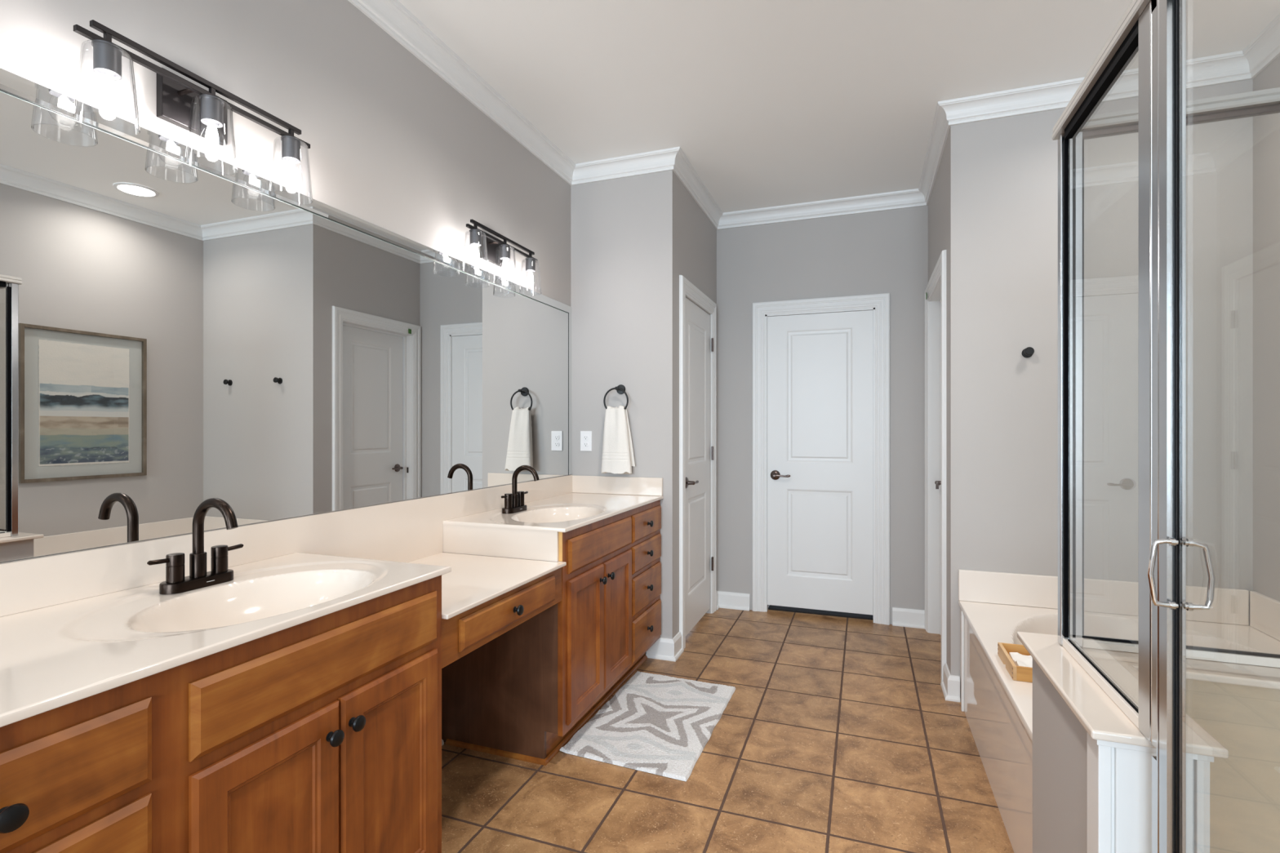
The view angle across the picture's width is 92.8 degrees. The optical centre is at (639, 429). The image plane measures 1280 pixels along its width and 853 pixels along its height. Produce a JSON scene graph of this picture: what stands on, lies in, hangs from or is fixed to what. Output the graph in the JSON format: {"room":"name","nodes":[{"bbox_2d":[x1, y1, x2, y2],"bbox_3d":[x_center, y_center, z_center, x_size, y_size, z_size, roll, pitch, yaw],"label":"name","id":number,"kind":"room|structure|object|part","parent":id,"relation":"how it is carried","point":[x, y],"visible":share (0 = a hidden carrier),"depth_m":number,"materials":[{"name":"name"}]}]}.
{"room":"bathroom","nodes":[
{"label":"bathroom","id":0,"kind":"room"},
{"bbox_2d":[0,0,570,563],"bbox_3d":[-1.623,-0.125,0.366,0.120,2.750,7.006,0,0,20],"label":"wall","id":1,"kind":"structure","parent":0,"point":[395,148],"depth_m":1.95,"materials":[{"name":"grey paint"}]},
{"bbox_2d":[73,19,312,202],"bbox_3d":[-1.068,-0.756,1.510,0.131,0.212,0.559,0,0,20],"label":"vanity light","id":2,"kind":"object","parent":1,"relation":"attached to","point":[181,103],"visible":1,"depth_m":1.48,"materials":[{"name":"black metal"}]},
{"bbox_3d":[-1.134,-0.728,1.298,0.107,0.156,0.107,0,0,20],"label":"lamp shade","id":3,"kind":"part","parent":2,"relation":"part of","materials":[{"name":"clear glass"}]},
{"bbox_2d":[91,39,123,79],"bbox_3d":[-1.134,-0.784,1.298,0.052,0.058,0.052,0,0,20],"label":"socket","id":4,"kind":"object","parent":2,"relation":"attached to","point":[107,55],"depth_m":1.28,"materials":[{"name":"grey metal"}]},
{"bbox_3d":[-1.134,-0.834,1.298,0.010,0.015,0.010,0,0,20],"label":"post","id":5,"kind":"part","parent":2,"relation":"part of","materials":[{"name":"black metal"}]},
{"bbox_3d":[-1.097,-0.820,1.478,0.056,0.011,0.011,0,0,20],"label":"stem","id":6,"kind":"part","parent":2,"relation":"part of","materials":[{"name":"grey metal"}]},
{"bbox_2d":[199,93,224,128],"bbox_3d":[-1.057,-0.784,1.506,0.052,0.058,0.052,0,0,20],"label":"socket","id":7,"kind":"object","parent":2,"relation":"attached to","point":[212,106],"depth_m":1.49,"materials":[{"name":"grey metal"}]},
{"bbox_3d":[-1.057,-0.728,1.506,0.107,0.156,0.107,0,0,20],"label":"lamp shade","id":8,"kind":"part","parent":2,"relation":"part of","materials":[{"name":"clear glass"}]},
{"bbox_3d":[-1.057,-0.834,1.506,0.010,0.015,0.010,0,0,20],"label":"post","id":9,"kind":"part","parent":2,"relation":"part of","materials":[{"name":"black metal"}]},
{"bbox_3d":[-0.981,-0.728,1.714,0.107,0.156,0.107,0,0,20],"label":"lamp shade","id":10,"kind":"part","parent":2,"relation":"part of","materials":[{"name":"clear glass"}]},
{"bbox_3d":[-0.981,-0.834,1.714,0.010,0.015,0.010,0,0,20],"label":"post","id":11,"kind":"part","parent":2,"relation":"part of","materials":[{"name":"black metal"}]},
{"bbox_2d":[280,135,302,164],"bbox_3d":[-0.981,-0.784,1.714,0.052,0.058,0.052,0,0,20],"label":"socket","id":12,"kind":"object","parent":2,"relation":"attached to","point":[291,144],"depth_m":1.70,"materials":[{"name":"grey metal"}]},
{"bbox_2d":[0,475,572,617],"bbox_3d":[-0.902,0.375,2.125,0.019,0.226,2.925,0,0,20],"label":"backsplash","id":13,"kind":"structure","parent":1,"relation":"attached to","point":[407,531],"depth_m":1.73,"materials":[{"name":"stone"}]},
{"bbox_2d":[0,67,572,562],"bbox_3d":[-0.901,-0.223,2.145,0.006,0.966,2.924,0,0,20],"label":"wall mirror","id":14,"kind":"object","parent":1,"relation":"attached to","point":[176,335],"visible":1,"depth_m":1.58,"materials":[{"name":"silver mirror"}]},
{"bbox_2d":[462,218,542,295],"bbox_3d":[-0.616,-0.764,2.739,0.131,0.212,0.559,0,0,20],"label":"vanity light","id":15,"kind":"object","parent":1,"relation":"attached to","point":[493,250],"visible":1,"depth_m":2.72,"materials":[{"name":"black metal"}]},
{"bbox_3d":[-0.681,-0.736,2.526,0.107,0.156,0.107,0,0,20],"label":"lamp shade","id":16,"kind":"part","parent":15,"relation":"part of","materials":[{"name":"clear glass"}]},
{"bbox_2d":[469,229,482,246],"bbox_3d":[-0.681,-0.792,2.526,0.052,0.058,0.052,0,0,20],"label":"socket","id":17,"kind":"object","parent":15,"relation":"attached to","point":[475,234],"depth_m":2.51,"materials":[{"name":"grey metal"}]},
{"bbox_3d":[-0.645,-0.828,2.706,0.056,0.011,0.011,0,0,20],"label":"stem","id":18,"kind":"part","parent":15,"relation":"part of","materials":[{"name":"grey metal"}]},
{"bbox_2d":[498,244,511,260],"bbox_3d":[-0.605,-0.792,2.734,0.052,0.058,0.052,0,0,20],"label":"socket","id":19,"kind":"object","parent":15,"relation":"attached to","point":[504,249],"depth_m":2.72,"materials":[{"name":"grey metal"}]},
{"bbox_3d":[-0.605,-0.736,2.734,0.107,0.156,0.107,0,0,20],"label":"lamp shade","id":20,"kind":"part","parent":15,"relation":"part of","materials":[{"name":"clear glass"}]},
{"bbox_2d":[524,257,536,271],"bbox_3d":[-0.528,-0.792,2.942,0.052,0.058,0.052,0,0,20],"label":"socket","id":21,"kind":"object","parent":15,"relation":"attached to","point":[530,261],"depth_m":2.92,"materials":[{"name":"grey metal"}]},
{"bbox_3d":[-0.528,-0.736,2.942,0.107,0.156,0.107,0,0,20],"label":"lamp shade","id":22,"kind":"part","parent":15,"relation":"part of","materials":[{"name":"clear glass"}]},
{"bbox_2d":[347,0,1279,229],"bbox_3d":[0.048,-1.453,0.312,3.055,0.092,7.820,0,0,20],"label":"trim","id":23,"kind":"structure","parent":1,"relation":"attached to","point":[392,16],"depth_m":2.77,"materials":[{"name":"white paint"}]},
{"bbox_2d":[570,169,678,653],"bbox_3d":[-0.091,-0.125,3.471,0.612,2.750,0.120,0,0,20],"label":"wall","id":24,"kind":"structure","parent":0,"point":[624,231],"depth_m":3.39,"materials":[{"name":"grey paint"}]},
{"bbox_2d":[580,431,591,451],"bbox_3d":[-0.308,0.068,3.482,0.072,0.115,0.008,0,0,20],"label":"wall outlet","id":25,"kind":"object","parent":24,"relation":"attached to","point":[585,436],"visible":1,"depth_m":3.48,"materials":[{"name":"white plastic"}]},
{"bbox_2d":[582,442,588,446],"bbox_3d":[-0.309,0.087,3.479,0.034,0.026,0.003,0,0,20],"label":"socket","id":26,"kind":"object","parent":25,"relation":"attached to","point":[584,444],"depth_m":3.48,"materials":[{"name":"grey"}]},
{"bbox_2d":[582,435,588,439],"bbox_3d":[-0.309,0.049,3.479,0.034,0.026,0.003,0,0,20],"label":"socket","id":27,"kind":"object","parent":25,"relation":"attached to","point":[584,437],"depth_m":3.48,"materials":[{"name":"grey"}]},
{"bbox_2d":[603,384,628,409],"bbox_3d":[-0.125,-0.166,3.384,0.148,0.167,0.066,0,0,20],"label":"towel ring","id":28,"kind":"object","parent":24,"relation":"attached to","point":[620,388],"visible":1,"depth_m":3.38,"materials":[{"name":"black metal"}]},
{"bbox_2d":[600,404,635,474],"bbox_3d":[-0.123,0.058,3.353,0.186,0.381,0.082,0,0,20],"label":"hand towel","id":29,"kind":"object","parent":28,"relation":"hanging from","point":[617,457],"visible":1,"depth_m":3.33,"materials":[{"name":"white fabric"}]},
{"bbox_2d":[645,631,683,662],"bbox_3d":[0.138,1.194,3.378,0.170,0.111,0.156,0,0,20],"label":"baseboard","id":30,"kind":"structure","parent":24,"relation":"attached to","point":[664,649],"depth_m":3.32,"materials":[{"name":"white paint"}]},
{"bbox_2d":[678,178,716,631],"bbox_3d":[0.322,-0.125,3.881,0.120,2.750,0.934,0,0,20],"label":"wall","id":31,"kind":"structure","parent":0,"point":[697,236],"depth_m":3.72,"materials":[{"name":"grey paint"}]},
{"bbox_2d":[679,275,716,650],"bbox_3d":[0.371,0.191,3.823,0.092,2.118,0.838,0,0,20],"label":"door","id":32,"kind":"structure","parent":31,"relation":"in","point":[694,322],"depth_m":3.81,"materials":[{"name":"white paint"}]},
{"bbox_2d":[441,608,1013,852],"bbox_3d":[0.048,1.300,0.312,3.295,0.100,8.060,0,0,20],"label":"floor","id":33,"kind":"structure","parent":0,"point":[834,734],"depth_m":2.20,"materials":[{"name":"tile"}]},
{"bbox_2d":[0,575,441,852],"bbox_3d":[-0.948,0.815,1.178,0.582,0.871,1.100,0,0,20],"label":"vanity cabinet","id":34,"kind":"object","parent":33,"relation":"on","point":[322,734],"visible":0.98,"depth_m":1.12,"materials":[{"name":"brown wood"}]},
{"bbox_3d":[-0.802,0.493,0.774,0.028,0.033,0.033,0,0,20],"label":"knob","id":35,"kind":"part","parent":34,"relation":"part of","materials":[{"name":"black metal"}]},
{"bbox_3d":[-0.820,0.482,0.781,0.013,0.130,0.356,0,0,20],"label":"drawer","id":36,"kind":"part","parent":34,"relation":"part of","materials":[{"name":"brown wood"}]},
{"bbox_3d":[-0.820,0.632,0.781,0.013,0.130,0.356,0,0,20],"label":"drawer","id":37,"kind":"part","parent":34,"relation":"part of","materials":[{"name":"brown wood"}]},
{"bbox_2d":[0,552,451,727],"bbox_3d":[-0.957,0.427,1.186,0.560,0.126,1.125,0,0,20],"label":"countertop","id":38,"kind":"structure","parent":34,"relation":"on","point":[55,656],"depth_m":1.18,"materials":[{"name":"stone"}]},
{"bbox_2d":[146,497,244,595],"bbox_3d":[-1.025,0.264,1.435,0.168,0.209,0.168,0,0,-21],"label":"faucet","id":39,"kind":"object","parent":38,"relation":"on","point":[175,582],"visible":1,"depth_m":1.42,"materials":[{"name":"black metal"}]},
{"bbox_3d":[-1.066,0.294,1.351,0.010,0.012,0.047,0,0,18],"label":"lever","id":40,"kind":"part","parent":39,"relation":"part of","materials":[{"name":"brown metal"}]},
{"bbox_3d":[-1.055,0.315,1.384,0.034,0.063,0.034,0,0,20],"label":"handle","id":41,"kind":"part","parent":39,"relation":"part of","materials":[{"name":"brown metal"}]},
{"bbox_3d":[-1.038,0.357,1.431,0.055,0.022,0.159,0,0,20],"label":"plate","id":42,"kind":"part","parent":39,"relation":"part of","materials":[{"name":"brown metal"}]},
{"bbox_3d":[-0.984,0.228,1.412,0.136,0.137,0.022,0,0,20],"label":"spout","id":43,"kind":"part","parent":39,"relation":"part of","materials":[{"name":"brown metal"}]},
{"bbox_3d":[-1.020,0.315,1.479,0.034,0.063,0.034,0,0,20],"label":"handle","id":44,"kind":"part","parent":39,"relation":"part of","materials":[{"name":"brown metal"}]},
{"bbox_3d":[-1.007,0.294,1.511,0.010,0.012,0.047,0,0,23],"label":"lever","id":45,"kind":"part","parent":39,"relation":"part of","materials":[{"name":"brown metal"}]},
{"bbox_3d":[-0.686,0.841,1.144,0.013,0.538,0.300,0,0,20],"label":"door","id":46,"kind":"part","parent":34,"relation":"part of","materials":[{"name":"brown wood"}]},
{"bbox_3d":[-0.626,0.633,1.250,0.028,0.033,0.033,0,0,20],"label":"knob","id":47,"kind":"part","parent":34,"relation":"part of","materials":[{"name":"black metal"}]},
{"bbox_3d":[-0.607,0.629,1.305,0.028,0.033,0.033,0,0,20],"label":"knob","id":48,"kind":"part","parent":34,"relation":"part of","materials":[{"name":"black metal"}]},
{"bbox_3d":[-0.579,0.840,1.435,0.013,0.541,0.312,0,0,20],"label":"door","id":49,"kind":"part","parent":34,"relation":"part of","materials":[{"name":"brown wood"}]},
{"bbox_2d":[441,567,562,668],"bbox_3d":[-0.599,0.568,2.002,0.492,0.130,0.685,0,0,20],"label":"drawer unit","id":50,"kind":"object","parent":34,"relation":"attached to","point":[464,633],"visible":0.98,"depth_m":1.83,"materials":[{"name":"brown wood"}]},
{"bbox_2d":[408,524,566,619],"bbox_3d":[-0.650,0.440,2.021,0.560,0.124,0.685,0,0,20],"label":"countertop","id":51,"kind":"structure","parent":50,"relation":"on","point":[473,580],"depth_m":2.25,"materials":[{"name":"stone"}]},
{"bbox_3d":[-0.399,0.569,1.930,0.013,0.091,0.543,0,0,20],"label":"drawer","id":52,"kind":"part","parent":50,"relation":"part of","materials":[{"name":"brown wood"}]},
{"bbox_3d":[-0.383,0.569,1.918,0.028,0.033,0.033,0,0,20],"label":"knob","id":53,"kind":"part","parent":50,"relation":"part of","materials":[{"name":"black metal"}]},
{"bbox_2d":[441,499,661,765],"bbox_3d":[-0.325,0.815,2.872,0.582,0.871,1.160,0,0,20],"label":"vanity cabinet","id":54,"kind":"object","parent":33,"relation":"on","point":[522,695],"visible":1,"depth_m":2.40,"materials":[{"name":"brown wood"}]},
{"bbox_3d":[-0.547,0.815,2.357,0.522,0.871,0.016,0,0,20],"label":"panel","id":55,"kind":"part","parent":54,"relation":"part of","materials":[{"name":"wood"}]},
{"bbox_3d":[-0.366,1.242,2.871,0.450,0.016,1.130,0,0,20],"label":"shoe moulding","id":56,"kind":"part","parent":54,"relation":"part of","materials":[{"name":"brown wood"}]},
{"bbox_2d":[442,475,663,532],"bbox_3d":[-0.336,0.377,2.876,0.560,0.225,1.164,0,0,20],"label":"countertop","id":57,"kind":"structure","parent":54,"relation":"on","point":[593,499],"depth_m":2.90,"materials":[{"name":"stone"}]},
{"bbox_2d":[501,465,539,514],"bbox_3d":[-0.548,0.264,2.730,0.168,0.209,0.168,0,0,-21],"label":"faucet","id":58,"kind":"object","parent":57,"relation":"on","point":[513,502],"visible":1,"depth_m":2.71,"materials":[{"name":"black metal"}]},
{"bbox_3d":[-0.578,0.315,2.679,0.034,0.063,0.034,0,0,20],"label":"handle","id":59,"kind":"part","parent":58,"relation":"part of","materials":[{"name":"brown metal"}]},
{"bbox_3d":[-0.561,0.357,2.727,0.055,0.022,0.159,0,0,20],"label":"plate","id":60,"kind":"part","parent":58,"relation":"part of","materials":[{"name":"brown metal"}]},
{"bbox_3d":[-0.543,0.315,2.774,0.034,0.063,0.034,0,0,20],"label":"handle","id":61,"kind":"part","parent":58,"relation":"part of","materials":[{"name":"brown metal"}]},
{"bbox_3d":[-0.508,0.228,2.707,0.136,0.137,0.022,0,0,20],"label":"spout","id":62,"kind":"part","parent":58,"relation":"part of","materials":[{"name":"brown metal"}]},
{"bbox_3d":[-0.211,0.840,2.434,0.013,0.540,0.322,0,0,20],"label":"door","id":63,"kind":"part","parent":54,"relation":"part of","materials":[{"name":"brown wood"}]},
{"bbox_3d":[-0.152,0.630,2.539,0.028,0.033,0.033,0,0,20],"label":"knob","id":64,"kind":"part","parent":54,"relation":"part of","materials":[{"name":"black metal"}]},
{"bbox_3d":[-0.123,0.630,2.619,0.028,0.033,0.033,0,0,20],"label":"knob","id":65,"kind":"part","parent":54,"relation":"part of","materials":[{"name":"black metal"}]},
{"bbox_3d":[-0.098,0.840,2.743,0.013,0.540,0.323,0,0,20],"label":"door","id":66,"kind":"part","parent":54,"relation":"part of","materials":[{"name":"brown wood"}]},
{"bbox_3d":[0.039,1.023,3.114,0.013,0.198,0.424,0,0,20],"label":"drawer","id":67,"kind":"part","parent":54,"relation":"part of","materials":[{"name":"brown wood"}]},
{"bbox_3d":[0.039,0.810,3.114,0.013,0.180,0.424,0,0,20],"label":"drawer","id":68,"kind":"part","parent":54,"relation":"part of","materials":[{"name":"brown wood"}]},
{"bbox_3d":[0.039,0.631,3.114,0.013,0.131,0.424,0,0,20],"label":"drawer","id":69,"kind":"part","parent":54,"relation":"part of","materials":[{"name":"brown wood"}]},
{"bbox_3d":[0.039,0.480,3.114,0.013,0.133,0.424,0,0,20],"label":"drawer","id":70,"kind":"part","parent":54,"relation":"part of","materials":[{"name":"brown wood"}]},
{"bbox_3d":[0.053,1.013,3.097,0.028,0.033,0.033,0,0,20],"label":"knob","id":71,"kind":"part","parent":54,"relation":"part of","materials":[{"name":"black metal"}]},
{"bbox_3d":[0.053,0.805,3.097,0.028,0.033,0.033,0,0,20],"label":"knob","id":72,"kind":"part","parent":54,"relation":"part of","materials":[{"name":"black metal"}]},
{"bbox_3d":[0.053,0.630,3.097,0.028,0.033,0.033,0,0,20],"label":"knob","id":73,"kind":"part","parent":54,"relation":"part of","materials":[{"name":"black metal"}]},
{"bbox_3d":[0.053,0.480,3.097,0.028,0.033,0.033,0,0,20],"label":"knob","id":74,"kind":"part","parent":54,"relation":"part of","materials":[{"name":"black metal"}]},
{"bbox_2d":[559,671,735,782],"bbox_3d":[0.074,1.241,2.640,0.540,0.015,0.843,0,0,20],"label":"bath rug","id":75,"kind":"object","parent":33,"relation":"on","point":[655,724],"visible":1,"depth_m":2.55,"materials":[{"name":"white fabric"}]},
{"bbox_2d":[958,569,1279,852],"bbox_3d":[1.704,0.948,1.927,1.061,0.604,1.500,0,0,20],"label":"bathtub","id":76,"kind":"object","parent":33,"relation":"on","point":[997,708],"visible":0.23,"depth_m":2.43,"materials":[{"name":"ceramic"}]},
{"bbox_2d":[997,642,1032,682],"bbox_3d":[1.361,0.765,1.960,0.329,0.043,0.230,0,0,20],"label":"wooden tray","id":77,"kind":"object","parent":76,"relation":"on","point":[1021,673],"visible":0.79,"depth_m":1.98,"materials":[{"name":"brown wood"}]},
{"bbox_2d":[1008,652,1032,667],"bbox_3d":[1.349,0.767,1.965,0.240,0.024,0.186,0,0,20],"label":"folded cloth","id":78,"kind":"object","parent":77,"relation":"in","point":[1020,660],"visible":0.14,"depth_m":2.02,"materials":[{"name":"white fabric"}]},
{"bbox_3d":[0.681,1.202,0.599,0.134,0.094,0.756,0,0,20],"label":"shower curb","id":79,"kind":"object","parent":33,"relation":"on","visible":0},
{"bbox_2d":[1051,0,1279,852],"bbox_3d":[1.219,0.253,0.641,1.083,1.875,1.195,0,0,20],"label":"shower enclosure","id":80,"kind":"object","parent":79,"relation":"on","point":[1155,28],"visible":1,"depth_m":0.93,"materials":[{"name":"silver metal"}]},
{"bbox_3d":[0.955,-0.088,1.353,0.042,1.134,0.024,0,0,20],"label":"corner post","id":81,"kind":"part","parent":80,"relation":"part of","materials":[{"name":"silver metal"}]},
{"bbox_3d":[0.746,-0.670,0.815,0.040,0.030,1.195,0,0,20],"label":"header rail","id":82,"kind":"part","parent":80,"relation":"part of","materials":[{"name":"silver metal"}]},
{"bbox_3d":[0.776,0.249,0.898,0.023,1.809,0.054,0,0,20],"label":"strike post","id":83,"kind":"part","parent":80,"relation":"part of","materials":[{"name":"silver metal"}]},
{"bbox_3d":[1.357,0.470,0.990,1.042,0.018,0.422,0,0,20],"label":"rail","id":84,"kind":"part","parent":80,"relation":"part of","materials":[{"name":"metal"}]},
{"bbox_3d":[1.446,-0.670,1.172,1.024,0.030,0.040,0,0,20],"label":"header rail","id":85,"kind":"part","parent":80,"relation":"part of","materials":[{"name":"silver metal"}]},
{"bbox_3d":[0.764,0.205,0.862,0.077,0.102,0.012,0,0,20],"label":"door pull","id":86,"kind":"part","parent":80,"relation":"part of","materials":[{"name":"silver metal"}]},
{"bbox_2d":[716,205,928,624],"bbox_3d":[1.196,-0.125,4.121,1.594,2.750,0.120,0,0,20],"label":"wall","id":87,"kind":"structure","parent":0,"point":[881,251],"depth_m":4.03,"materials":[{"name":"grey paint"}]},
{"bbox_2d":[716,591,750,610],"bbox_3d":[0.637,1.194,4.222,0.236,0.111,0.076,0,0,20],"label":"baseboard","id":88,"kind":"structure","parent":87,"relation":"attached to","point":[727,600],"depth_m":4.24,"materials":[{"name":"white paint"}]},
{"bbox_2d":[751,293,889,625],"bbox_3d":[1.236,0.189,4.185,0.879,2.122,0.372,0,0,20],"label":"door","id":89,"kind":"structure","parent":87,"relation":"in","point":[820,366],"depth_m":4.06,"materials":[{"name":"white paint"}]},
{"bbox_3d":[0.955,0.313,4.101,0.112,0.018,0.018,0,0,20],"label":"lever","id":90,"kind":"part","parent":89,"relation":"part of","materials":[{"name":"grey metal"}]},
{"bbox_2d":[892,607,924,629],"bbox_3d":[1.708,1.194,3.854,0.208,0.111,0.026,0,0,20],"label":"baseboard","id":91,"kind":"structure","parent":87,"relation":"attached to","point":[902,617],"depth_m":3.85,"materials":[{"name":"white paint"}]},
{"bbox_2d":[398,0,1279,212],"bbox_3d":[0.048,-1.550,0.312,3.295,0.100,8.060,0,0,20],"label":"ceiling","id":92,"kind":"structure","parent":0,"point":[771,103],"depth_m":2.50,"materials":[{"name":"white paint"}]},
{"bbox_2d":[928,137,947,665],"bbox_3d":[1.702,-0.125,3.363,0.120,2.750,0.952,0,0,20],"label":"wall","id":93,"kind":"structure","parent":0,"point":[938,202],"depth_m":3.12,"materials":[{"name":"grey paint"}]},
{"bbox_2d":[924,249,946,681],"bbox_3d":[1.698,0.187,3.382,0.142,2.126,0.906,0,0,20],"label":"door","id":94,"kind":"structure","parent":93,"relation":"in","point":[935,289],"depth_m":3.72,"materials":[{"name":"white paint"}]},
{"bbox_2d":[940,662,959,702],"bbox_3d":[1.467,1.194,2.883,0.062,0.111,0.180,0,0,20],"label":"baseboard","id":95,"kind":"structure","parent":93,"relation":"attached to","point":[950,685],"depth_m":2.81,"materials":[{"name":"white paint"}]},
{"bbox_2d":[947,79,1253,676],"bbox_3d":[1.972,-0.125,2.693,1.089,2.750,0.120,0,0,20],"label":"wall","id":96,"kind":"structure","parent":0,"point":[1002,172],"depth_m":2.64,"materials":[{"name":"grey paint"}]},
{"bbox_2d":[1022,346,1034,357],"bbox_3d":[1.720,-0.340,2.698,0.043,0.044,0.043,0,0,20],"label":"robe hook","id":97,"kind":"object","parent":96,"relation":"attached to","point":[1028,352],"visible":1,"depth_m":2.68,"materials":[{"name":"black metal"}]},
{"bbox_2d":[1032,658,1279,852],"bbox_3d":[1.340,0.873,1.011,1.112,0.754,0.470,0,0,20],"label":"wall","id":98,"kind":"structure","parent":0,"point":[1090,795],"depth_m":1.18,"materials":[{"name":"grey paint"}]},
{"bbox_2d":[1017,631,1279,758],"bbox_3d":[1.336,0.487,1.017,1.124,0.015,0.511,0,0,20],"label":"marble ledge","id":99,"kind":"object","parent":98,"relation":"on","point":[1100,716],"visible":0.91,"depth_m":1.17,"materials":[{"name":"white stone"}]},
{"bbox_3d":[0.817,0.873,0.985,0.150,0.754,0.060,0,0,20],"label":"trim","id":100,"kind":"part","parent":98,"relation":"part of","materials":[{"name":"white paint"}]},
{"bbox_2d":[1253,54,1279,601],"bbox_3d":[1.353,-0.125,-0.739,0.120,2.750,6.988,0,0,20],"label":"wall","id":101,"kind":"structure","parent":0,"point":[1266,128],"depth_m":2.37,"materials":[{"name":"grey paint"}]}
]}

